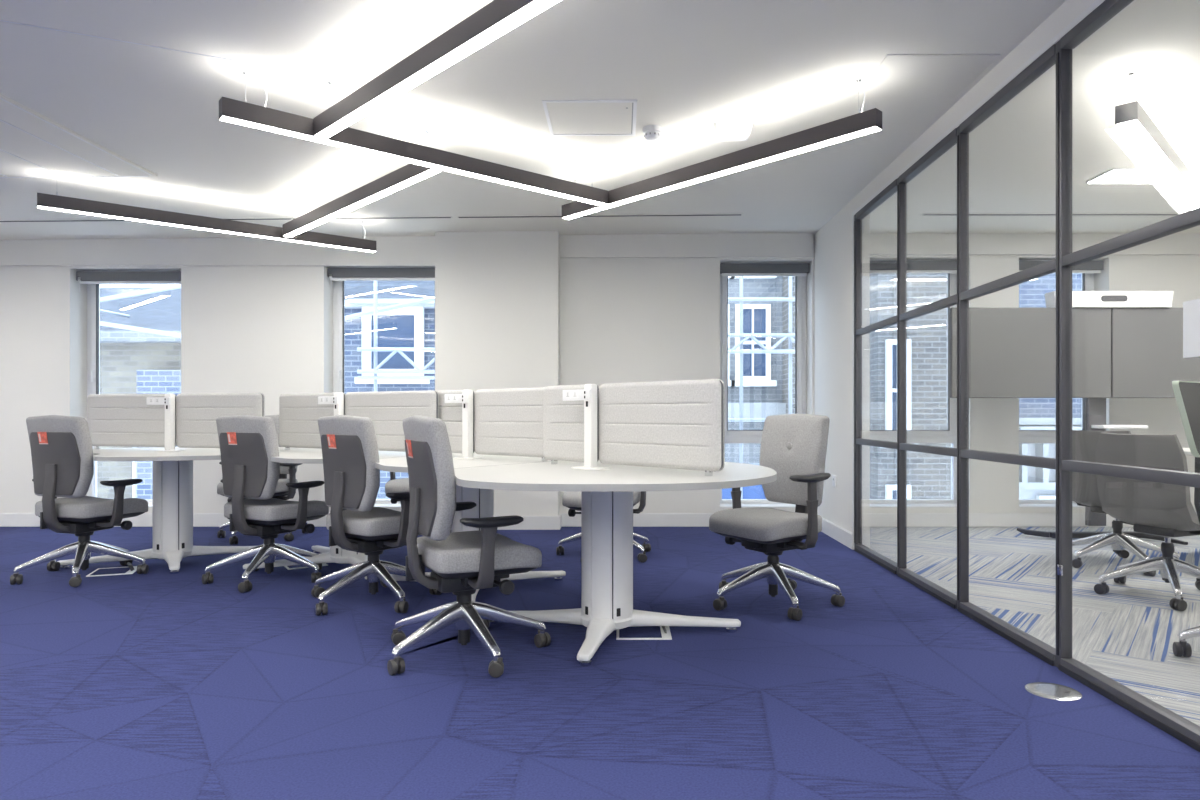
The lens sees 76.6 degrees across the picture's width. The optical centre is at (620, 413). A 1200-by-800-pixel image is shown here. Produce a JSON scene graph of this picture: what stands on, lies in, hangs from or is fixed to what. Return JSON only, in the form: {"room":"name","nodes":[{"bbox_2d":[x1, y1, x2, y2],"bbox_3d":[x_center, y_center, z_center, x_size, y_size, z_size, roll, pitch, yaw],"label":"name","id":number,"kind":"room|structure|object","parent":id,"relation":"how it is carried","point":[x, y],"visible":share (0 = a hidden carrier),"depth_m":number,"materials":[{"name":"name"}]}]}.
{"room":"open-plan office","nodes":[
{"label":"open-plan office","id":0,"kind":"room"},
{"bbox_2d":[0,527,1199,799],"bbox_3d":[-2.440,0.975,1.200,8.320,0.001,11.600,0,0,0],"label":"floor","id":1,"kind":"structure","parent":0,"point":[158,684],"depth_m":2.63,"materials":[{"name":"blue carpet"}]},
{"bbox_2d":[10,415,148,586],"bbox_3d":[-3.246,0.490,4.595,0.671,0.967,0.667,0,0,17],"label":"chair","id":2,"kind":"object","parent":1,"relation":"on","point":[61,446],"visible":0.99,"depth_m":4.41,"materials":[{"name":"fabric"}]},
{"bbox_2d":[86,562,136,576],"bbox_3d":[-3.130,0.953,4.700,0.240,0.045,0.240,0,0,-20],"label":"floor outlet","id":3,"kind":"object","parent":1,"relation":"on","point":[131,569],"visible":0.85,"depth_m":4.68,"materials":[{"name":"white metal"}]},
{"bbox_2d":[217,415,307,544],"bbox_3d":[-2.829,0.490,5.970,0.686,0.970,0.661,0,0,15],"label":"chair","id":4,"kind":"object","parent":1,"relation":"on","point":[283,492],"visible":0.32,"depth_m":5.91,"materials":[{"name":"fabric"}]},
{"bbox_2d":[202,415,328,592],"bbox_3d":[-2.053,0.490,4.496,0.676,0.967,0.664,0,0,25],"label":"chair","id":5,"kind":"object","parent":1,"relation":"on","point":[247,444],"visible":0.98,"depth_m":4.32,"materials":[{"name":"fabric"}]},
{"bbox_2d":[284,563,327,569],"bbox_3d":[-2.050,0.953,4.920,0.240,0.045,0.240,0,0,-34],"label":"box","id":6,"kind":"object","parent":1,"relation":"on","point":[323,564],"visible":0.27,"depth_m":4.84,"materials":[{"name":"white metal"}]},
{"bbox_2d":[311,415,440,614],"bbox_3d":[-1.289,0.490,3.943,0.666,0.967,0.669,0,0,38],"label":"chair","id":7,"kind":"object","parent":1,"relation":"on","point":[350,454],"visible":0.89,"depth_m":3.79,"materials":[{"name":"fabric"}]},
{"bbox_2d":[385,472,408,503],"bbox_3d":[-1.548,0.490,6.054,0.680,0.970,0.651,0,0,8],"label":"chair","id":8,"kind":"object","parent":1,"relation":"on","point":[394,485],"visible":0.07,"depth_m":5.81,"materials":[{"name":"fabric"}]},
{"bbox_2d":[57,447,776,665],"bbox_3d":[-1.361,0.607,4.303,4.746,0.736,1.768,0,0,33],"label":"desk","id":9,"kind":"object","parent":1,"relation":"on","point":[607,494],"visible":0.65,"depth_m":3.34,"materials":[{"name":"laminate"}]},
{"bbox_2d":[87,394,175,448],"bbox_3d":[-3.264,0.052,5.064,0.743,0.372,0.044,0,0,17],"label":"screen","id":10,"kind":"object","parent":9,"relation":"on","point":[113,420],"visible":0.9,"depth_m":5.05,"materials":[{"name":"fabric"}]},
{"bbox_2d":[147,394,184,451],"bbox_3d":[-2.948,0.054,4.916,0.240,0.372,0.095,0,0,17],"label":"post","id":11,"kind":"object","parent":9,"relation":"on","point":[168,400],"visible":0.99,"depth_m":4.89,"materials":[{"name":"white metal"}]},
{"bbox_2d":[176,393,264,447],"bbox_3d":[-2.566,0.052,4.857,0.680,0.372,0.044,0,0,17],"label":"screen","id":12,"kind":"object","parent":9,"relation":"on","point":[196,413],"visible":0.73,"depth_m":4.86,"materials":[{"name":"fabric"}]},
{"bbox_2d":[279,393,344,449],"bbox_3d":[-1.984,0.052,4.875,0.652,0.372,0.044,0,0,32],"label":"screen","id":13,"kind":"object","parent":9,"relation":"on","point":[299,413],"visible":0.7,"depth_m":4.90,"materials":[{"name":"fabric"}]},
{"bbox_2d":[318,392,343,415],"bbox_3d":[-1.760,0.054,4.671,0.240,0.372,0.095,0,0,32],"label":"post","id":14,"kind":"object","parent":9,"relation":"on","point":[337,399],"visible":0.58,"depth_m":4.64,"materials":[{"name":"white metal"}]},
{"bbox_2d":[345,390,438,451],"bbox_3d":[-1.363,0.052,4.481,0.788,0.372,0.044,0,0,32],"label":"screen","id":15,"kind":"object","parent":9,"relation":"on","point":[387,410],"visible":0.61,"depth_m":4.44,"materials":[{"name":"fabric"}]},
{"bbox_2d":[438,390,474,452],"bbox_3d":[-0.968,0.052,4.290,0.415,0.372,0.044,0,0,39],"label":"screen","id":16,"kind":"object","parent":9,"relation":"on","point":[450,413],"visible":0.3,"depth_m":4.24,"materials":[{"name":"fabric"}]},
{"bbox_2d":[445,390,482,458],"bbox_3d":[-0.860,0.054,4.136,0.240,0.372,0.095,0,0,39],"label":"post","id":17,"kind":"object","parent":9,"relation":"on","point":[466,398],"visible":0.97,"depth_m":4.10,"materials":[{"name":"white metal"}]},
{"bbox_2d":[474,387,547,461],"bbox_3d":[-0.562,0.052,3.965,0.593,0.372,0.044,0,0,39],"label":"screen","id":18,"kind":"object","parent":9,"relation":"on","point":[509,421],"visible":0.77,"depth_m":3.96,"materials":[{"name":"fabric"}]},
{"bbox_2d":[543,384,598,463],"bbox_3d":[-0.234,0.052,3.522,0.045,0.372,0.381,0,0,-43],"label":"screen","id":19,"kind":"object","parent":9,"relation":"on","point":[563,421],"visible":0.74,"depth_m":3.53,"materials":[{"name":"fabric"}]},
{"bbox_2d":[563,384,609,469],"bbox_3d":[-0.159,0.054,3.367,0.095,0.372,0.240,0,0,-44],"label":"post","id":20,"kind":"object","parent":9,"relation":"on","point":[588,394],"visible":1,"depth_m":3.33,"materials":[{"name":"white metal"}]},
{"bbox_2d":[565,391,570,397],"bbox_3d":[-0.237,-0.086,3.403,0.001,0.032,0.036,0,0,-43],"label":"socket","id":21,"kind":"object","parent":20,"relation":"attached to","point":[569,392],"depth_m":3.40,"materials":[{"name":"white plastic"}]},
{"bbox_2d":[572,391,577,397],"bbox_3d":[-0.203,-0.086,3.367,0.001,0.032,0.036,0,0,-44],"label":"socket","id":22,"kind":"object","parent":20,"relation":"attached to","point":[574,393],"depth_m":3.37,"materials":[{"name":"white plastic"}]},
{"bbox_2d":[599,379,724,475],"bbox_3d":[0.147,0.052,3.121,0.044,0.372,0.692,0,0,-44],"label":"screen","id":23,"kind":"object","parent":9,"relation":"on","point":[678,424],"visible":1,"depth_m":3.06,"materials":[{"name":"fabric"}]},
{"bbox_2d":[387,415,550,677],"bbox_3d":[-0.625,0.490,3.087,0.668,0.967,0.669,0,0,-30],"label":"chair","id":24,"kind":"object","parent":1,"relation":"on","point":[460,563],"visible":1,"depth_m":2.95,"materials":[{"name":"fabric"}]},
{"bbox_2d":[556,491,650,562],"bbox_3d":[-0.113,0.490,5.201,0.679,0.967,0.655,0,0,20],"label":"chair","id":25,"kind":"object","parent":1,"relation":"on","point":[570,499],"visible":0.23,"depth_m":5.10,"materials":[{"name":"fabric"}]},
{"bbox_2d":[616,626,671,639],"bbox_3d":[0.100,0.953,3.400,0.240,0.045,0.240,0,0,0],"label":"box","id":26,"kind":"object","parent":1,"relation":"on","point":[637,632],"visible":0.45,"depth_m":3.36,"materials":[{"name":"white metal"}]},
{"bbox_2d":[709,414,844,620],"bbox_3d":[0.764,0.486,3.929,0.666,0.975,0.668,0,0,-34],"label":"chair","id":27,"kind":"object","parent":1,"relation":"on","point":[794,446],"visible":0.97,"depth_m":3.87,"materials":[{"name":"fabric"}]},
{"bbox_2d":[854,0,1199,751],"bbox_3d":[1.696,-0.230,2.125,0.060,2.410,6.690,0,0,0],"label":"glass wall","id":28,"kind":"structure","parent":1,"relation":"on","point":[1175,725],"depth_m":3.18,"materials":[{"name":"grey"}]},
{"bbox_2d":[1183,299,1199,357],"bbox_3d":[1.707,-0.255,2.200,0.002,0.170,0.215,0,0,0],"label":"paper notice","id":29,"kind":"object","parent":28,"relation":"attached to","point":[1191,309],"visible":1,"depth_m":2.27,"materials":[{"name":"white paper"}]},
{"bbox_2d":[1025,682,1081,701],"bbox_3d":[1.515,0.971,2.665,0.176,0.007,0.176,0,0,0],"label":"box","id":30,"kind":"object","parent":1,"relation":"on","point":[1051,691],"depth_m":2.66,"materials":[{"name":"silver metal"}]},
{"bbox_2d":[0,0,1199,239],"bbox_3d":[-0.100,-1.633,1.200,13.000,0.283,11.600,0,0,0],"label":"ceiling","id":31,"kind":"structure","parent":0,"point":[782,67],"depth_m":3.79,"materials":[{"name":"paint"}]},
{"bbox_2d":[0,219,130,222],"bbox_3d":[-4.330,-1.514,5.903,1.044,0.028,0.081,0,0,0],"label":"ceiling vent","id":32,"kind":"object","parent":31,"relation":"in","point":[79,220],"depth_m":5.94,"materials":[{"name":"metal"}]},
{"bbox_2d":[0,93,157,177],"bbox_3d":[-4.200,-1.505,3.200,2.500,0.021,3.280,-1,0,0],"label":"raft","id":33,"kind":"object","parent":31,"relation":"attached to","point":[32,144],"visible":1,"depth_m":4.39,"materials":[{"name":"paint"}]},
{"bbox_2d":[0,20,247,62],"bbox_3d":[-2.115,-1.531,3.090,1.074,0.013,0.005,0,0,-25],"label":"trim","id":34,"kind":"structure","parent":31,"relation":"attached to","point":[0,20],"depth_m":3.12,"materials":[{"name":"white paint"}]},
{"bbox_2d":[37,176,375,252],"bbox_3d":[-2.808,-1.413,5.410,2.140,0.241,0.062,0,0,-38],"label":"pendant light","id":35,"kind":"object","parent":31,"relation":"hanging from","point":[56,202],"visible":0.98,"depth_m":5.25,"materials":[{"name":"dark painted metal"},{"name":"glowing white plastic diffuser"}]},
{"bbox_2d":[38,206,375,252],"bbox_3d":[-2.808,-1.296,5.410,2.132,0.006,0.054,0,0,-38],"label":"diffuser","id":36,"kind":"object","parent":35,"relation":"attached to","point":[73,209],"depth_m":5.31,"materials":[{"name":"white plastic"}]},
{"bbox_2d":[219,218,294,219],"bbox_3d":[-2.805,-1.520,5.871,0.573,0.028,0.039,0,0,0],"label":"ceiling vent","id":37,"kind":"object","parent":31,"relation":"in","point":[219,218],"depth_m":5.93,"materials":[{"name":"metal"}]},
{"bbox_2d":[283,127,441,236],"bbox_3d":[-1.708,-1.417,4.790,0.062,0.249,2.110,0,0,-44],"label":"pendant light","id":38,"kind":"object","parent":31,"relation":"hanging from","point":[407,175],"visible":0.77,"depth_m":4.62,"materials":[{"name":"grey paint"}]},
{"bbox_2d":[284,169,440,236],"bbox_3d":[-1.708,-1.296,4.790,0.054,0.006,2.102,0,0,-44],"label":"diffuser","id":39,"kind":"object","parent":38,"relation":"attached to","point":[420,174],"depth_m":4.62,"materials":[{"name":"white plastic"}]},
{"bbox_2d":[332,216,452,219],"bbox_3d":[-1.769,-1.525,5.858,0.940,0.028,0.080,0,0,0],"label":"ceiling vent","id":40,"kind":"object","parent":31,"relation":"in","point":[336,218],"depth_m":5.94,"materials":[{"name":"metal"}]},
{"bbox_2d":[219,68,607,205],"bbox_3d":[-0.925,-1.421,4.015,2.158,0.256,0.063,0,0,-40],"label":"pendant light","id":41,"kind":"object","parent":31,"relation":"hanging from","point":[244,113],"visible":1,"depth_m":3.84,"materials":[{"name":"dark painted metal"},{"name":"glowing white plastic diffuser"}]},
{"bbox_2d":[220,116,606,205],"bbox_3d":[-0.925,-1.296,4.015,2.150,0.006,0.054,0,0,-40],"label":"diffuser","id":42,"kind":"object","parent":41,"relation":"attached to","point":[249,121],"depth_m":3.87,"materials":[{"name":"white plastic"}]},
{"bbox_2d":[313,0,561,138],"bbox_3d":[-0.595,-1.423,2.745,2.305,0.259,0.062,0,0,45],"label":"pendant light","id":43,"kind":"object","parent":31,"relation":"hanging from","point":[497,18],"visible":1,"depth_m":2.83,"materials":[{"name":"grey metal"}]},
{"bbox_2d":[456,215,561,217],"bbox_3d":[-0.866,-1.540,5.909,0.811,0.014,0.074,-1,0,0],"label":"ceiling vent","id":44,"kind":"object","parent":31,"relation":"in","point":[524,216],"depth_m":5.94,"materials":[{"name":"metal"}]},
{"bbox_2d":[542,100,636,135],"bbox_3d":[-0.155,-1.548,3.985,0.470,0.008,0.470,0,0,0],"label":"access panel","id":45,"kind":"object","parent":31,"relation":"attached to","point":[568,117],"visible":1,"depth_m":3.96,"materials":[{"name":"white plastic"}]},
{"bbox_2d":[643,125,661,140],"bbox_3d":[0.170,-1.520,4.130,0.104,0.066,0.104,0,0,0],"label":"smoke detector","id":46,"kind":"object","parent":31,"relation":"attached to","point":[651,132],"visible":1,"depth_m":4.10,"materials":[{"name":"white plastic"}]},
{"bbox_2d":[580,214,742,216],"bbox_3d":[0.316,-1.555,5.922,1.263,0.014,0.076,-1,0,0],"label":"ceiling vent","id":47,"kind":"object","parent":31,"relation":"in","point":[634,215],"depth_m":5.94,"materials":[{"name":"metal"}]},
{"bbox_2d":[562,75,881,219],"bbox_3d":[0.399,-1.427,4.240,0.064,0.268,2.219,0,0,-44],"label":"pendant light","id":48,"kind":"object","parent":31,"relation":"hanging from","point":[869,121],"visible":0.98,"depth_m":3.95,"materials":[{"name":"dark matte painted metal"},{"name":"glowing white plastic diffuser"}]},
{"bbox_2d":[564,127,880,219],"bbox_3d":[0.399,-1.296,4.240,0.054,0.006,2.211,0,0,-44],"label":"diffuser","id":49,"kind":"object","parent":48,"relation":"attached to","point":[853,132],"depth_m":4.02,"materials":[{"name":"white plastic"}]},
{"bbox_2d":[711,122,752,140],"bbox_3d":[0.600,-1.527,4.120,0.210,0.058,0.140,0,0,0],"label":"emergency light","id":50,"kind":"object","parent":31,"relation":"attached to","point":[721,131],"visible":1,"depth_m":4.06,"materials":[{"name":"white plastic"}]},
{"bbox_2d":[856,54,999,97],"bbox_3d":[1.400,-1.558,3.520,0.490,0.006,0.450,0,0,0],"label":"access panel","id":51,"kind":"object","parent":31,"relation":"attached to","point":[897,75],"visible":1,"depth_m":3.48,"materials":[{"name":"paint"}]},
{"bbox_2d":[920,213,1181,215],"bbox_3d":[3.475,-1.559,5.940,2.250,0.006,0.056,0,0,0],"label":"ceiling vent","id":52,"kind":"object","parent":31,"relation":"in","point":[923,214],"visible":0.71,"depth_m":5.93,"materials":[{"name":"metal"}]},
{"bbox_2d":[1086,168,1199,182],"bbox_3d":[3.950,-1.552,4.960,1.660,0.016,0.280,0,0,0],"label":"recessed light","id":53,"kind":"object","parent":31,"relation":"in","point":[1114,175],"visible":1,"depth_m":4.94,"materials":[{"name":"white plastic"}]},
{"bbox_2d":[1115,68,1199,209],"bbox_3d":[2.995,-1.427,4.135,0.087,0.267,2.150,0,0,45],"label":"pendant light","id":54,"kind":"object","parent":31,"relation":"hanging from","point":[1131,119],"visible":0.96,"depth_m":3.76,"materials":[{"name":"dark painted metal"},{"name":"white plastic diffuser"}]},
{"bbox_2d":[1116,120,1199,209],"bbox_3d":[2.995,-1.296,4.135,0.077,0.006,2.142,0,0,45],"label":"diffuser","id":55,"kind":"object","parent":54,"relation":"attached to","point":[1137,132],"depth_m":3.86,"materials":[{"name":"white plastic"}]},
{"bbox_2d":[0,233,1199,513],"bbox_3d":[-0.100,-0.400,6.753,13.000,2.750,0.375,0,0,0],"label":"wall","id":56,"kind":"structure","parent":0,"point":[257,313],"depth_m":6.60,"materials":[{"name":"paint"}]},
{"bbox_2d":[87,284,152,507],"bbox_3d":[-4.303,-0.225,6.741,0.965,2.080,0.278,0,0,0],"label":"window","id":57,"kind":"structure","parent":56,"relation":"in","point":[93,290],"depth_m":6.81,"materials":[{"name":"white paint"}]},
{"bbox_2d":[76,271,180,291],"bbox_3d":[-4.303,-1.163,6.690,0.953,0.180,0.060,0,0,0],"label":"roller blind","id":58,"kind":"object","parent":56,"relation":"attached to","point":[84,277],"visible":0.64,"depth_m":6.66,"materials":[{"name":"grey fabric"}]},
{"bbox_2d":[329,281,400,507],"bbox_3d":[-2.075,-0.240,6.741,1.010,2.110,0.278,0,0,0],"label":"window","id":59,"kind":"structure","parent":56,"relation":"in","point":[338,286],"depth_m":6.80,"materials":[{"name":"white paint"}]},
{"bbox_2d":[328,268,434,280],"bbox_3d":[-2.075,-1.193,6.690,0.998,0.180,0.060,0,0,0],"label":"roller blind","id":60,"kind":"object","parent":56,"relation":"attached to","point":[335,274],"visible":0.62,"depth_m":6.66,"materials":[{"name":"grey fabric"}]},
{"bbox_2d":[435,231,559,515],"bbox_3d":[-1.052,-0.400,6.510,1.039,2.750,0.180,0,0,0],"label":"wall pier","id":61,"kind":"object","parent":56,"relation":"attached to","point":[497,294],"visible":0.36,"depth_m":6.42,"materials":[{"name":"paint"}]},
{"bbox_2d":[0,513,1133,529],"bbox_3d":[-0.100,0.917,6.501,13.000,0.115,0.198,0,0,0],"label":"baseboard","id":62,"kind":"structure","parent":56,"relation":"attached to","point":[6,519],"depth_m":6.58,"materials":[{"name":"white"}]},
{"bbox_2d":[720,274,805,507],"bbox_3d":[1.260,-0.260,6.741,0.800,2.150,0.278,0,0,0],"label":"window","id":63,"kind":"structure","parent":56,"relation":"in","point":[731,436],"depth_m":6.79,"materials":[{"name":"white paint"}]},
{"bbox_2d":[720,263,808,275],"bbox_3d":[1.260,-1.268,6.690,0.788,0.110,0.060,0,0,0],"label":"roller blind","id":64,"kind":"object","parent":56,"relation":"attached to","point":[726,269],"visible":0.89,"depth_m":6.66,"materials":[{"name":"grey fabric"}]},
{"bbox_2d":[870,260,956,272],"bbox_3d":[2.540,-1.293,6.690,0.968,0.110,0.060,0,0,0],"label":"roller blind","id":65,"kind":"object","parent":56,"relation":"attached to","point":[876,266],"visible":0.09,"depth_m":6.66,"materials":[{"name":"grey fabric"}]},
{"bbox_2d":[870,273,969,507],"bbox_3d":[2.540,-0.273,6.741,0.980,2.175,0.278,0,0,0],"label":"window","id":66,"kind":"structure","parent":56,"relation":"in","point":[949,436],"depth_m":6.81,"materials":[{"name":"white paint"}]},
{"bbox_2d":[1019,273,1093,507],"bbox_3d":[3.848,-0.273,6.741,0.784,2.175,0.278,0,0,0],"label":"window","id":67,"kind":"structure","parent":56,"relation":"in","point":[1025,436],"depth_m":6.81,"materials":[{"name":"white paint"}]},
{"bbox_2d":[1019,260,1103,272],"bbox_3d":[3.848,-1.293,6.690,0.772,0.110,0.060,0,0,0],"label":"roller blind","id":68,"kind":"object","parent":56,"relation":"attached to","point":[1093,266],"visible":0.51,"depth_m":6.66,"materials":[{"name":"grey fabric"}]},
{"bbox_2d":[814,0,1136,533],"bbox_3d":[1.735,-0.400,1.000,0.110,2.750,11.200,0,0,0],"label":"wall","id":69,"kind":"structure","parent":0,"point":[833,241],"depth_m":5.64,"materials":[{"name":"paint"}]},
{"bbox_2d":[832,475,835,486],"bbox_3d":[1.674,0.525,5.970,0.012,0.090,0.090,0,0,0],"label":"wall socket","id":70,"kind":"object","parent":69,"relation":"attached to","point":[833,476],"visible":1,"depth_m":5.95,"materials":[{"name":"white plastic"}]},
{"bbox_2d":[821,518,869,549],"bbox_3d":[1.726,0.917,6.022,0.128,0.115,1.120,0,0,0],"label":"baseboard","id":71,"kind":"structure","parent":69,"relation":"attached to","point":[836,532],"depth_m":5.73,"materials":[{"name":"white"}]},
{"bbox_2d":[852,0,1104,532],"bbox_3d":[1.676,-0.297,0.450,0.008,2.315,10.100,0,0,0],"label":"trim","id":72,"kind":"structure","parent":69,"relation":"attached to","point":[1096,3],"depth_m":3.96,"materials":[{"name":"white"}]},
{"bbox_2d":[870,527,1199,725],"bbox_3d":[4.060,0.976,2.850,4.680,0.001,8.100,0,0,0],"label":"floor","id":73,"kind":"structure","parent":0,"point":[1127,634],"depth_m":4.07,"materials":[{"name":"carpet"}]},
{"bbox_2d":[949,308,1199,544],"bbox_3d":[3.783,0.070,5.825,2.463,1.786,0.447,0,0,6],"label":"display stand","id":74,"kind":"object","parent":73,"relation":"on","point":[1117,352],"visible":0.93,"depth_m":5.87,"materials":[{"name":"grey plastic"}]},
{"bbox_2d":[1045,291,1173,307],"bbox_3d":[3.790,-0.884,5.908,0.920,0.122,0.144,0,0,0],"label":"bar","id":75,"kind":"object","parent":74,"relation":"on","point":[1080,299],"visible":0.88,"depth_m":5.84,"materials":[{"name":"white plastic"}]},
{"bbox_2d":[1091,425,1147,427],"bbox_3d":[3.840,0.098,5.890,0.340,0.025,0.220,0,0,0],"label":"shelf","id":76,"kind":"object","parent":74,"relation":"attached to","point":[1092,426],"depth_m":5.78,"materials":[{"name":"white"}]},
{"bbox_2d":[1072,430,1179,575],"bbox_3d":[3.189,0.537,4.912,0.678,0.874,0.682,0,0,-30],"label":"chair","id":77,"kind":"object","parent":73,"relation":"on","point":[1084,443],"visible":0.46,"depth_m":4.84,"materials":[{"name":"fabric"}]},
{"bbox_2d":[1094,432,1199,610],"bbox_3d":[2.944,0.538,4.075,0.657,0.875,0.679,0,0,-22],"label":"chair","id":78,"kind":"object","parent":73,"relation":"on","point":[1154,508],"visible":0.96,"depth_m":3.96,"materials":[{"name":"fabric"}]},
{"bbox_2d":[1172,381,1199,656],"bbox_3d":[2.576,0.420,2.937,0.672,1.110,0.659,0,0,-30],"label":"mesh chair","id":79,"kind":"object","parent":73,"relation":"on","point":[1187,393],"visible":1,"depth_m":3.06,"materials":[{"name":"grey fabric"}]},
{"bbox_2d":[1182,448,1192,455],"bbox_3d":[4.700,0.604,4.700,2.300,0.742,1.100,0,0,0],"label":"meeting table","id":80,"kind":"object","parent":73,"relation":"on","point":[1187,451],"visible":0.02,"depth_m":4.78,"materials":[{"name":"laminate"}]},
{"label":"outside","id":81,"kind":"structure","parent":0,"visible":0},
{"bbox_2d":[870,273,950,498],"bbox_3d":[4.475,-0.025,11.930,1.850,8.000,3.140,0,0,0],"label":"brick building","id":82,"kind":"structure","parent":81,"point":[928,475],"depth_m":10.50,"materials":[{"name":"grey brick"}]},
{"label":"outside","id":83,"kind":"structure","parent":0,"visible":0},
{"bbox_2d":[722,447,765,498],"bbox_3d":[1.700,1.275,8.590,2.000,1.800,0.100,0,0,0],"label":"guard rail","id":84,"kind":"object","parent":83,"point":[749,492],"visible":0.04,"depth_m":8.60,"materials":[{"name":"blue"}]},
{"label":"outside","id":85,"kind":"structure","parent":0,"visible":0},
{"bbox_2d":[357,281,434,498],"bbox_3d":[-2.500,0.475,9.559,1.600,7.000,0.130,0,0,0],"label":"scaffold","id":86,"kind":"object","parent":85,"point":[375,371],"visible":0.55,"depth_m":9.51,"materials":[{"name":"grey metal"}]},
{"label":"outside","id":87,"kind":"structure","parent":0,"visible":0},
{"bbox_2d":[728,276,794,446],"bbox_3d":[1.850,0.475,9.559,2.300,7.000,0.130,0,0,0],"label":"scaffold","id":88,"kind":"object","parent":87,"point":[789,335],"visible":0.23,"depth_m":9.54,"materials":[{"name":"grey metal"}]},
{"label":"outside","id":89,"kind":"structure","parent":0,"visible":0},
{"bbox_2d":[97,288,180,498],"bbox_3d":[-7.650,0.825,12.400,4.900,6.300,3.400,0,0,0],"label":"brick building","id":90,"kind":"structure","parent":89,"point":[131,362],"depth_m":11.00,"materials":[{"name":"grey"}]},
{"bbox_2d":[100,321,180,337],"bbox_3d":[-6.334,-1.112,10.460,1.978,0.357,1.180,0,0,0],"label":"handrail","id":91,"kind":"object","parent":90,"relation":"attached to","point":[107,324],"visible":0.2,"depth_m":9.88,"materials":[{"name":"grey metal"}]},
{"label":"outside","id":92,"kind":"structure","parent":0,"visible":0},
{"bbox_2d":[1019,273,1081,498],"bbox_3d":[7.675,-0.025,12.325,4.250,8.000,3.350,0,0,0],"label":"brick building","id":93,"kind":"structure","parent":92,"point":[1034,413],"depth_m":11.00,"materials":[{"name":"grey"}]},
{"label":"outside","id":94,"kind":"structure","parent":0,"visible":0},
{"bbox_2d":[345,281,434,498],"bbox_3d":[-3.050,0.525,12.340,4.100,6.900,3.320,0,0,0],"label":"brick building","id":95,"kind":"structure","parent":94,"point":[411,326],"depth_m":10.88,"materials":[{"name":"blue grey brick"},{"name":"slate"},{"name":"white paint"}]},
{"bbox_2d":[345,296,434,334],"bbox_3d":[-3.025,-1.374,10.460,1.978,0.486,1.180,0,0,0],"label":"handrail","id":96,"kind":"object","parent":95,"relation":"attached to","point":[428,299],"visible":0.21,"depth_m":9.88,"materials":[{"name":"grey metal"}]},
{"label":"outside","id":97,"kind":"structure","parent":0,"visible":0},
{"bbox_2d":[725,276,794,462],"bbox_3d":[1.275,-0.025,13.200,4.350,8.000,3.600,0,0,0],"label":"brick building","id":98,"kind":"structure","parent":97,"point":[765,376],"depth_m":11.98,"materials":[{"name":"pale grey brick"},{"name":"brown brick"},{"name":"white paint"}]},
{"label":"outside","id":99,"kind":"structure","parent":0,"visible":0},
{"bbox_2d":[100,284,180,317],"bbox_3d":[-6.279,-1.572,10.460,1.806,0.357,1.180,0,0,0],"label":"handrail","id":100,"kind":"object","parent":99,"point":[178,286],"visible":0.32,"depth_m":9.88,"materials":[{"name":"grey metal"}]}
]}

